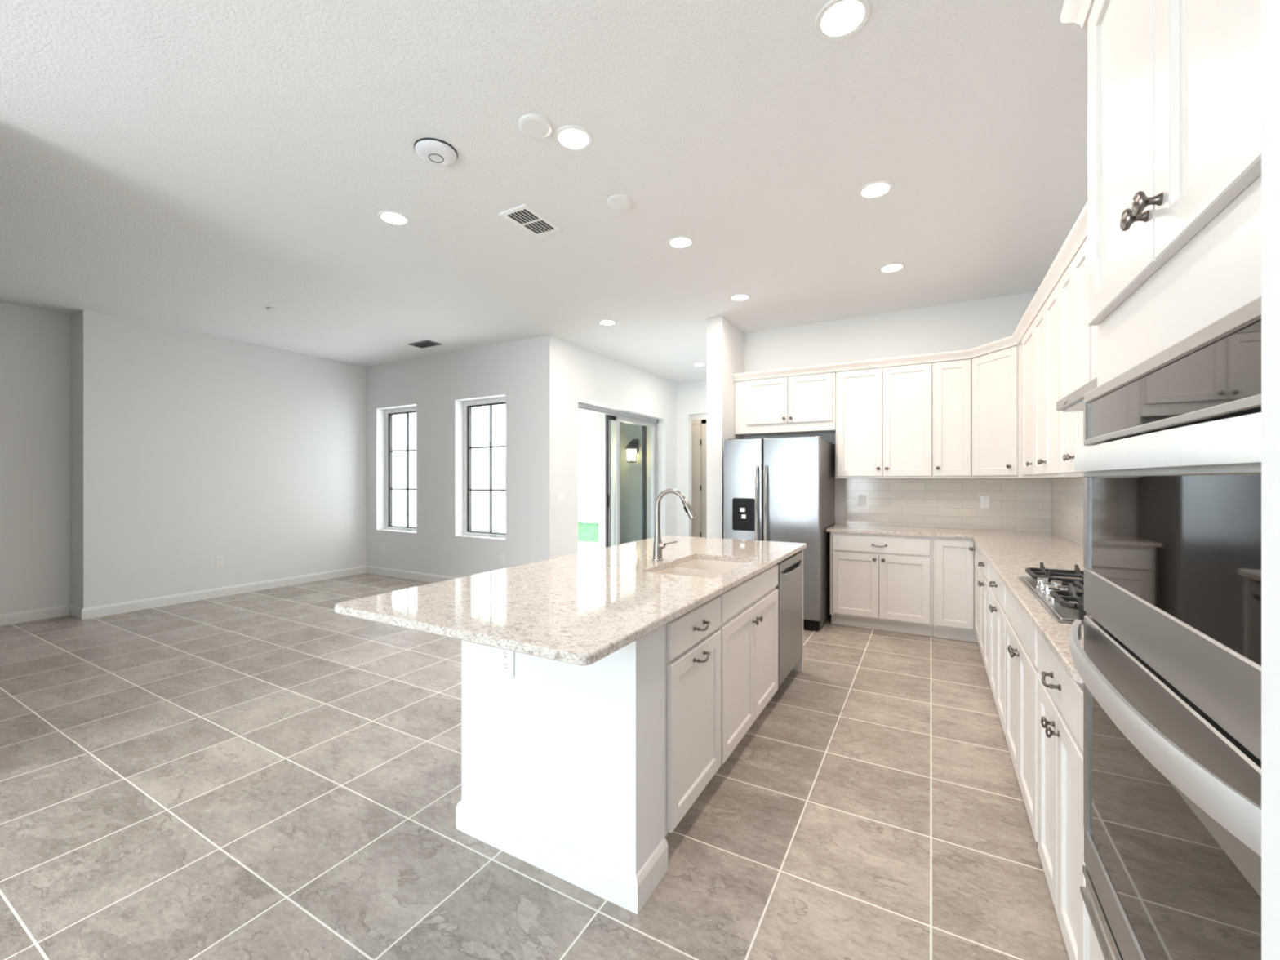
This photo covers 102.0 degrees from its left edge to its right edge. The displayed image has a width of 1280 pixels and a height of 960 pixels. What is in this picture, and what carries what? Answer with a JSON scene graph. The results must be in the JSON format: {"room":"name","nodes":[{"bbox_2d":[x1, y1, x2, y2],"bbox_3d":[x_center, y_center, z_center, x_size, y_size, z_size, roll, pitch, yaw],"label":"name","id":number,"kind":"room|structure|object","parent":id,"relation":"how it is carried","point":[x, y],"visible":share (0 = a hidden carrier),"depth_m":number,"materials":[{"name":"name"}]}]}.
{"room":"kitchen","nodes":[
{"label":"kitchen","id":0,"kind":"room"},
{"bbox_2d":[0,302,71,614],"bbox_3d":[-7.281,-0.153,2.739,0.120,3.048,5.890,0,0,29],"label":"wall","id":1,"kind":"structure","parent":0,"point":[36,344],"depth_m":5.06,"materials":[{"name":"white paint"}]},
{"bbox_2d":[0,565,366,626],"bbox_3d":[-6.299,1.317,3.994,0.365,0.108,8.600,0,0,29],"label":"baseboard","id":2,"kind":"structure","parent":1,"relation":"attached to","point":[81,613],"depth_m":5.62,"materials":[{"name":"white paint"}]},
{"bbox_2d":[71,310,365,608],"bbox_3d":[-4.909,-0.153,6.608,0.470,3.048,3.180,0,0,29],"label":"wall","id":3,"kind":"structure","parent":0,"point":[190,449],"depth_m":5.92,"materials":[{"name":"white paint"}]},
{"bbox_2d":[216,555,223,566],"bbox_3d":[-4.930,0.957,6.081,0.009,0.116,0.072,0,0,29],"label":"wall outlet","id":4,"kind":"object","parent":3,"relation":"attached to","point":[220,560],"visible":1,"depth_m":6.08,"materials":[{"name":"white plastic"}]},
{"bbox_2d":[392,512,505,533],"bbox_3d":[-11.163,1.531,17.704,19.200,0.080,9.950,0,0,29],"label":"floor","id":5,"kind":"structure","parent":0,"point":[481,524],"depth_m":18.04,"materials":[{"name":"concrete"}]},
{"bbox_2d":[365,337,533,577],"bbox_3d":[-2.592,-0.153,6.988,3.200,3.048,0.250,0,0,29],"label":"wall","id":6,"kind":"structure","parent":0,"point":[438,385],"depth_m":6.82,"materials":[{"name":"white paint"}]},
{"bbox_2d":[381,543,384,551],"bbox_3d":[-3.702,0.979,7.462,0.072,0.116,0.009,0,0,29],"label":"wall outlet","id":7,"kind":"object","parent":6,"relation":"attached to","point":[382,544],"visible":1,"depth_m":7.46,"materials":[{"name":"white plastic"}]},
{"bbox_2d":[376,406,416,533],"bbox_3d":[-3.399,-0.151,7.418,0.880,1.779,0.210,0,0,29],"label":"window","id":8,"kind":"structure","parent":6,"relation":"in","point":[389,413],"depth_m":7.64,"materials":[{"name":"white paint"}]},
{"bbox_2d":[365,565,457,582],"bbox_3d":[-2.407,1.317,7.030,3.450,0.108,0.535,0,0,29],"label":"baseboard","id":9,"kind":"structure","parent":6,"relation":"attached to","point":[420,576],"depth_m":7.18,"materials":[{"name":"white paint"}]},
{"bbox_2d":[455,396,505,540],"bbox_3d":[-1.967,-0.151,6.614,0.879,1.779,0.210,0,0,29],"label":"window","id":10,"kind":"structure","parent":6,"relation":"in","point":[468,405],"depth_m":6.84,"materials":[{"name":"white paint"}]},
{"bbox_2d":[0,541,1069,959],"bbox_3d":[-1.617,1.421,3.964,8.800,0.100,13.570,0,0,29],"label":"floor","id":11,"kind":"structure","parent":0,"point":[275,773],"depth_m":2.15,"materials":[{"name":"tile"}]},
{"bbox_2d":[455,624,667,914],"bbox_3d":[0.221,0.929,2.881,0.821,0.883,2.398,0,0,29],"label":"kitchen island","id":12,"kind":"object","parent":11,"relation":"on","point":[563,764],"visible":0.72,"depth_m":1.79,"materials":[{"name":"white"}]},
{"bbox_2d":[499,648,514,676],"bbox_3d":[-0.495,0.666,1.920,0.072,0.116,0.009,0,0,29],"label":"wall outlet","id":13,"kind":"object","parent":12,"relation":"attached to","point":[506,656],"visible":0.92,"depth_m":1.92,"materials":[{"name":"white plastic"}]},
{"bbox_2d":[502,649,509,658],"bbox_3d":[-0.496,0.645,1.918,0.033,0.033,0.002,0,0,29],"label":"receptacle","id":14,"kind":"object","parent":13,"relation":"attached to","point":[505,652],"depth_m":1.92,"materials":[{"name":"white plastic"}]},
{"bbox_2d":[502,661,509,670],"bbox_3d":[-0.496,0.687,1.918,0.033,0.033,0.002,0,0,29],"label":"receptacle","id":15,"kind":"object","parent":13,"relation":"attached to","point":[505,664],"depth_m":1.92,"materials":[{"name":"white plastic"}]},
{"bbox_2d":[333,535,806,665],"bbox_3d":[0.035,0.472,2.823,1.148,0.030,2.748,0,0,29],"label":"island countertop","id":16,"kind":"structure","parent":12,"relation":"on","point":[583,608],"depth_m":2.01,"materials":[{"name":"beige stone"}]},
{"bbox_2d":[652,488,697,560],"bbox_3d":[0.192,0.252,2.911,0.271,0.410,0.062,0,0,29],"label":"kitchen faucet","id":17,"kind":"object","parent":16,"relation":"on","point":[658,545],"visible":1,"depth_m":2.94,"materials":[{"name":"silver metal"}]},
{"bbox_2d":[654,558,747,577],"bbox_3d":[0.342,0.588,2.810,0.425,0.202,0.735,0,0,29],"label":"sink","id":18,"kind":"object","parent":16,"relation":"in","point":[705,568],"visible":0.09,"depth_m":3.07,"materials":[{"name":"beige ceramic"}]},
{"bbox_2d":[665,595,720,835],"bbox_3d":[-0.019,0.929,2.198,0.648,0.883,0.520,0,0,29],"label":"base cabinet","id":19,"kind":"object","parent":11,"relation":"on","point":[692,639],"visible":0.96,"depth_m":2.00,"materials":[{"name":"beige paint"}]},
{"bbox_2d":[717,564,777,764],"bbox_3d":[0.348,0.929,2.855,0.646,0.883,0.980,0,0,29],"label":"base cabinet","id":20,"kind":"object","parent":11,"relation":"on","point":[748,628],"visible":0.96,"depth_m":2.61,"materials":[{"name":"beige paint"}]},
{"bbox_2d":[724,435,835,630],"bbox_3d":[1.408,0.483,5.206,0.904,1.775,0.942,0,0,29],"label":"refrigerator","id":21,"kind":"object","parent":11,"relation":"on","point":[776,489],"visible":0.8,"depth_m":4.83,"materials":[{"name":"metal"}]},
{"bbox_2d":[775,551,802,685],"bbox_3d":[0.748,0.935,3.568,0.636,0.872,0.636,0,0,29],"label":"dishwasher","id":22,"kind":"object","parent":11,"relation":"on","point":[789,586],"visible":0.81,"depth_m":3.38,"materials":[{"name":"metal"}]},
{"bbox_2d":[791,549,803,671],"bbox_3d":[0.886,0.929,3.874,0.648,0.883,0.028,0,0,29],"label":"end panel","id":23,"kind":"object","parent":11,"relation":"on","point":[798,666],"visible":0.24,"depth_m":3.71,"materials":[{"name":"beige paint"}]},
{"bbox_2d":[830,532,933,636],"bbox_3d":[2.293,0.929,4.918,0.844,0.883,0.648,0,0,29],"label":"base cabinet","id":24,"kind":"object","parent":11,"relation":"on","point":[879,582],"visible":1,"depth_m":4.66,"materials":[{"name":"beige paint"}]},
{"bbox_2d":[933,537,980,643],"bbox_3d":[2.956,0.929,4.304,0.908,0.883,1.080,0,0,29],"label":"base cabinet","id":25,"kind":"object","parent":11,"relation":"on","point":[956,568],"visible":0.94,"depth_m":4.39,"materials":[{"name":"beige paint"}]},
{"bbox_2d":[977,548,991,680],"bbox_3d":[2.611,0.929,3.420,0.643,0.883,0.789,0,0,29],"label":"base cabinet","id":26,"kind":"object","parent":11,"relation":"on","point":[984,572],"visible":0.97,"depth_m":3.52,"materials":[{"name":"beige paint"}]},
{"bbox_2d":[988,563,1008,734],"bbox_3d":[2.226,0.929,2.733,0.643,0.883,0.774,0,0,29],"label":"base cabinet","id":27,"kind":"object","parent":11,"relation":"on","point":[997,615],"visible":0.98,"depth_m":2.82,"materials":[{"name":"beige paint"}]},
{"bbox_2d":[1005,586,1041,842],"bbox_3d":[1.823,0.929,2.013,0.641,0.883,0.864,0,0,29],"label":"base cabinet","id":28,"kind":"object","parent":11,"relation":"on","point":[1022,673],"visible":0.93,"depth_m":2.08,"materials":[{"name":"beige paint"}]},
{"bbox_2d":[1037,632,1089,959],"bbox_3d":[1.450,0.929,1.351,0.643,0.883,0.644,0,0,29],"label":"base cabinet","id":29,"kind":"object","parent":11,"relation":"on","point":[1060,828],"visible":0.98,"depth_m":1.44,"materials":[{"name":"beige paint"}]},
{"bbox_2d":[826,524,1084,684],"bbox_3d":[1.821,0.472,3.173,1.784,0.030,4.167,0,0,29],"label":"countertop","id":30,"kind":"structure","parent":29,"relation":"on","point":[1009,553],"depth_m":3.14,"materials":[{"name":"beige stone"}]},
{"bbox_2d":[1017,562,1089,625],"bbox_3d":[1.781,0.413,1.910,0.530,0.086,0.865,0,0,29],"label":"gas cooktop","id":31,"kind":"object","parent":30,"relation":"in","point":[1063,597],"visible":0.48,"depth_m":1.95,"materials":[{"name":"silver metal"}]},
{"bbox_2d":[1087,0,1261,959],"bbox_3d":[1.062,0.146,0.660,0.644,2.450,0.934,0,0,29],"label":"tall cabinet","id":32,"kind":"object","parent":11,"relation":"on","point":[1174,86],"visible":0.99,"depth_m":0.80,"materials":[{"name":"beige paint"}]},
{"bbox_2d":[1060,0,1094,29],"bbox_3d":[0.912,-1.106,0.776,0.275,0.074,0.991,0,0,29],"label":"crown molding","id":33,"kind":"structure","parent":32,"relation":"attached to","point":[1077,11],"depth_m":1.22,"materials":[{"name":"beige paint"}]},
{"bbox_2d":[1068,295,1261,959],"bbox_3d":[0.994,0.362,0.675,0.618,1.107,0.820,0,0,29],"label":"wall oven","id":34,"kind":"object","parent":32,"relation":"in","point":[1169,664],"visible":1,"depth_m":0.71,"materials":[{"name":"metal"}]},
{"bbox_2d":[0,0,1087,382],"bbox_3d":[-1.617,-1.728,3.964,8.800,0.137,13.570,0,0,29],"label":"ceiling","id":35,"kind":"structure","parent":0,"point":[203,166],"depth_m":2.76,"materials":[{"name":"white paint"}]},
{"bbox_2d":[377,210,410,226],"bbox_3d":[-1.576,-1.674,3.321,0.194,0.006,0.194,0,0,29],"label":"recessed light","id":36,"kind":"object","parent":35,"relation":"in","point":[390,217],"visible":1,"depth_m":3.31,"materials":[{"name":"white"}]},
{"bbox_2d":[408,340,441,348],"bbox_3d":[-2.651,-1.672,6.391,0.360,0.010,0.200,0,0,29],"label":"ceiling vent","id":37,"kind":"object","parent":35,"relation":"in","point":[425,344],"visible":1,"depth_m":6.38,"materials":[{"name":"grey metal"}]},
{"bbox_2d":[413,137,457,166],"bbox_3d":[-1.039,-1.657,2.643,0.208,0.040,0.208,0,0,29],"label":"smoke detector","id":38,"kind":"object","parent":35,"relation":"attached to","point":[433,151],"visible":1,"depth_m":2.60,"materials":[{"name":"white plastic"}]},
{"bbox_2d":[499,204,562,237],"bbox_3d":[-0.701,-1.672,3.358,0.215,0.010,0.360,0,0,29],"label":"ceiling vent","id":39,"kind":"object","parent":35,"relation":"in","point":[524,216],"visible":1,"depth_m":3.35,"materials":[{"name":"white plastic"}]},
{"bbox_2d":[553,124,593,151],"bbox_3d":[-0.326,-1.674,2.545,0.194,0.006,0.194,0,0,29],"label":"recessed light","id":40,"kind":"object","parent":35,"relation":"in","point":[574,138],"visible":1,"depth_m":2.54,"materials":[{"name":"white"}]},
{"bbox_2d":[598,319,616,325],"bbox_3d":[-0.345,-1.674,5.515,0.194,0.006,0.194,0,0,29],"label":"recessed light","id":41,"kind":"object","parent":35,"relation":"in","point":[606,322],"visible":1,"depth_m":5.52,"materials":[{"name":"white plastic"}]},
{"bbox_2d":[666,235,694,248],"bbox_3d":[0.287,-1.674,3.658,0.194,0.006,0.194,0,0,29],"label":"recessed light","id":42,"kind":"object","parent":35,"relation":"in","point":[678,242],"visible":1,"depth_m":3.65,"materials":[{"name":"white"}]},
{"bbox_2d":[693,363,706,366],"bbox_3d":[0.862,-1.674,7.543,0.194,0.006,0.194,0,0,29],"label":"recessed light","id":43,"kind":"object","parent":35,"relation":"in","point":[695,364],"visible":1,"depth_m":7.51,"materials":[{"name":"white plastic"}]},
{"bbox_2d":[728,293,751,301],"bbox_3d":[0.917,-1.674,4.760,0.194,0.006,0.194,0,0,29],"label":"recessed light","id":44,"kind":"object","parent":35,"relation":"in","point":[737,297],"visible":1,"depth_m":4.75,"materials":[{"name":"white"}]},
{"bbox_2d":[814,0,871,40],"bbox_3d":[0.735,-1.674,1.881,0.194,0.006,0.194,0,0,29],"label":"recessed light","id":45,"kind":"object","parent":35,"relation":"in","point":[837,20],"visible":1,"depth_m":1.88,"materials":[{"name":"white paint"}]},
{"bbox_2d":[857,180,893,199],"bbox_3d":[1.361,-1.674,2.997,0.194,0.006,0.194,0,0,29],"label":"recessed light","id":46,"kind":"object","parent":35,"relation":"in","point":[879,188],"visible":1,"depth_m":2.99,"materials":[{"name":"white"}]},
{"bbox_2d":[878,262,905,273],"bbox_3d":[1.992,-1.674,4.100,0.194,0.006,0.194,0,0,29],"label":"recessed light","id":47,"kind":"object","parent":35,"relation":"in","point":[894,267],"visible":1,"depth_m":4.09,"materials":[{"name":"white"}]},
{"bbox_2d":[502,404,589,412],"bbox_3d":[-1.457,-1.439,8.478,2.660,0.180,3.440,0,0,29],"label":"ceiling","id":48,"kind":"structure","parent":0,"point":[579,410],"depth_m":10.14,"materials":[{"name":"grey paint"}]},
{"bbox_2d":[533,334,676,562],"bbox_3d":[-0.282,-0.153,7.578,0.250,3.048,3.540,0,0,29],"label":"wall","id":49,"kind":"structure","parent":0,"point":[566,374],"depth_m":6.31,"materials":[{"name":"white paint"}]},
{"bbox_2d":[577,402,657,547],"bbox_3d":[-0.337,0.183,7.603,0.110,2.375,2.430,0,0,29],"label":"door","id":50,"kind":"structure","parent":49,"relation":"in","point":[618,416],"depth_m":7.59,"materials":[{"name":"white metal"}]},
{"bbox_2d":[620,422,651,544],"bbox_3d":[0.089,0.076,9.496,0.960,2.830,0.130,0,0,29],"label":"wall","id":51,"kind":"structure","parent":0,"point":[630,473],"depth_m":9.55,"materials":[{"name":"grey paint"}]},
{"bbox_2d":[598,413,615,548],"bbox_3d":[-0.537,0.076,9.728,0.340,2.830,0.340,0,0,29],"label":"trim","id":52,"kind":"structure","parent":51,"relation":"attached to","point":[601,416],"depth_m":9.61,"materials":[{"name":"white paint"}]},
{"bbox_2d":[625,439,638,462],"bbox_3d":[-0.142,-0.529,9.390,0.260,0.440,0.273,0,0,29],"label":"wall lantern","id":53,"kind":"object","parent":51,"relation":"attached to","point":[632,448],"visible":1,"depth_m":9.30,"materials":[{"name":"white glass"}]},
{"bbox_2d":[676,379,706,536],"bbox_3d":[1.449,-0.153,8.567,1.800,3.048,0.120,0,0,29],"label":"wall","id":54,"kind":"structure","parent":0,"point":[691,396],"depth_m":8.88,"materials":[{"name":"white paint"}]},
{"bbox_2d":[691,413,706,537],"bbox_3d":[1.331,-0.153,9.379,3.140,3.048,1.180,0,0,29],"label":"door frame","id":55,"kind":"structure","parent":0,"point":[695,417],"depth_m":9.95,"materials":[{"name":"white wood"}]},
{"bbox_2d":[691,419,706,537],"bbox_3d":[0.823,0.106,10.170,1.000,2.530,0.054,0,0,29],"label":"door","id":56,"kind":"structure","parent":55,"relation":"in","point":[699,426],"depth_m":9.97,"materials":[{"name":"paint"}]},
{"bbox_2d":[706,315,744,538],"bbox_3d":[1.551,-0.153,6.738,0.170,3.048,3.210,0,0,29],"label":"wall","id":57,"kind":"structure","parent":0,"point":[725,341],"depth_m":5.35,"materials":[{"name":"white paint"}]},
{"bbox_2d":[744,291,1047,532],"bbox_3d":[2.488,-0.153,5.260,2.910,3.048,0.120,0,0,29],"label":"wall","id":58,"kind":"structure","parent":0,"point":[966,325],"depth_m":5.23,"materials":[{"name":"white paint"}]},
{"bbox_2d":[734,372,835,436],"bbox_3d":[1.548,-0.787,5.498,1.032,0.584,0.376,0,0,29],"label":"upper cabinet","id":59,"kind":"object","parent":58,"relation":"attached to","point":[803,404],"visible":0.99,"depth_m":5.35,"materials":[{"name":"beige paint"}]},
{"bbox_2d":[835,362,932,478],"bbox_3d":[2.364,-0.547,5.040,0.833,1.063,0.376,0,0,29],"label":"upper cabinet","id":60,"kind":"object","parent":58,"relation":"attached to","point":[884,415],"visible":1,"depth_m":4.89,"materials":[{"name":"beige paint"}]},
{"bbox_2d":[845,478,1051,532],"bbox_3d":[2.873,0.221,4.970,1.696,0.472,0.008,0,0,29],"label":"backsplash","id":61,"kind":"structure","parent":58,"relation":"attached to","point":[1015,504],"depth_m":4.92,"materials":[{"name":"tile"}]},
{"bbox_2d":[858,495,866,506],"bbox_3d":[2.271,0.213,5.297,0.072,0.116,0.009,0,0,29],"label":"wall outlet","id":62,"kind":"object","parent":61,"relation":"attached to","point":[862,499],"visible":1,"depth_m":5.29,"materials":[{"name":"white plastic"}]},
{"bbox_2d":[980,496,989,508],"bbox_3d":[3.184,0.206,4.785,0.072,0.116,0.009,0,0,29],"label":"wall outlet","id":63,"kind":"object","parent":61,"relation":"attached to","point":[984,500],"visible":1,"depth_m":4.78,"materials":[{"name":"white plastic"}]},
{"bbox_2d":[932,358,971,478],"bbox_3d":[2.860,-0.547,4.761,0.301,1.063,0.376,0,0,29],"label":"upper cabinet","id":64,"kind":"object","parent":58,"relation":"attached to","point":[951,380],"visible":1,"depth_m":4.63,"materials":[{"name":"beige paint"}]},
{"bbox_2d":[1261,0,1279,959],"bbox_3d":[-0.266,-0.153,-1.788,0.813,3.048,4.622,0,0,29],"label":"wall","id":65,"kind":"structure","parent":0,"point":[1270,9],"depth_m":0.41,"materials":[{"name":"white paint"}]},
{"bbox_3d":[2.421,-0.153,2.292,0.120,3.048,5.123,0,0,29],"label":"wall","id":66,"kind":"structure","parent":0,"visible":0},
{"bbox_2d":[971,344,1066,478],"bbox_3d":[3.176,-0.547,4.393,0.612,1.063,0.710,0,0,29],"label":"upper cabinet","id":67,"kind":"object","parent":66,"relation":"attached to","point":[995,375],"visible":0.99,"depth_m":4.30,"materials":[{"name":"beige paint"}]},
{"bbox_2d":[733,201,1087,381],"bbox_3d":[2.089,-1.106,3.431,1.897,0.074,4.525,0,0,-4],"label":"crown molding","id":68,"kind":"structure","parent":67,"relation":"attached to","point":[1077,235],"depth_m":4.33,"materials":[{"name":"beige paint"}]},
{"bbox_2d":[1020,321,1037,478],"bbox_3d":[2.930,-0.547,3.698,0.362,1.063,0.737,0,0,29],"label":"upper cabinet","id":69,"kind":"object","parent":66,"relation":"attached to","point":[1027,346],"visible":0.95,"depth_m":3.70,"materials":[{"name":"beige paint"}]},
{"bbox_2d":[1034,282,1084,477],"bbox_3d":[2.558,-0.547,3.036,0.362,1.063,0.769,0,0,29],"label":"upper cabinet","id":70,"kind":"object","parent":66,"relation":"attached to","point":[1046,323],"visible":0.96,"depth_m":3.05,"materials":[{"name":"beige paint"}]},
{"bbox_2d":[1051,477,1083,545],"bbox_3d":[2.596,0.064,2.734,0.008,0.786,4.160,0,0,29],"label":"backsplash","id":71,"kind":"structure","parent":66,"relation":"attached to","point":[1067,494],"depth_m":4.00,"materials":[{"name":"tile"}]},
{"bbox_2d":[1059,238,1091,476],"bbox_3d":[2.217,-0.547,2.428,0.362,1.063,0.614,0,0,29],"label":"upper cabinet","id":72,"kind":"object","parent":66,"relation":"attached to","point":[1075,334],"visible":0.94,"depth_m":2.49,"materials":[{"name":"beige paint"}]},
{"bbox_2d":[1091,324,1097,380],"bbox_3d":[1.854,-0.727,1.749,0.331,0.705,0.894,0,0,29],"label":"upper cabinet","id":73,"kind":"object","parent":66,"relation":"attached to","point":[1094,328],"visible":0.02,"depth_m":2.17,"materials":[{"name":"beige paint"}]},
{"bbox_2d":[1056,377,1097,412],"bbox_3d":[1.802,-0.330,1.784,0.445,0.083,0.895,0,0,29],"label":"range hood","id":74,"kind":"object","parent":73,"relation":"attached to","point":[1073,402],"visible":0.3,"depth_m":2.02,"materials":[{"name":"silver metal"}]},
{"bbox_2d":[1062,398,1066,404],"bbox_3d":[1.746,-0.322,2.134,0.004,0.026,0.068,0,0,29],"label":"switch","id":75,"kind":"object","parent":74,"relation":"attached to","point":[1064,400],"depth_m":2.13,"materials":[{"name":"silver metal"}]},
{"label":"outside","id":76,"kind":"structure","parent":0,"visible":0},
{"bbox_2d":[577,522,598,542],"bbox_3d":[-8.186,1.586,16.062,90.000,0.170,100.000,0,0,29],"label":"lawn","id":77,"kind":"structure","parent":76,"point":[587,531],"depth_m":14.78,"materials":[{"name":"green plant"}]},
{"bbox_2d":[392,404,598,523],"bbox_3d":[-8.141,-1.099,26.358,22.300,5.200,8.300,0,0,29],"label":"neighbor house","id":78,"kind":"structure","parent":77,"relation":"on","point":[588,421],"depth_m":20.77,"materials":[{"name":"white paint"}]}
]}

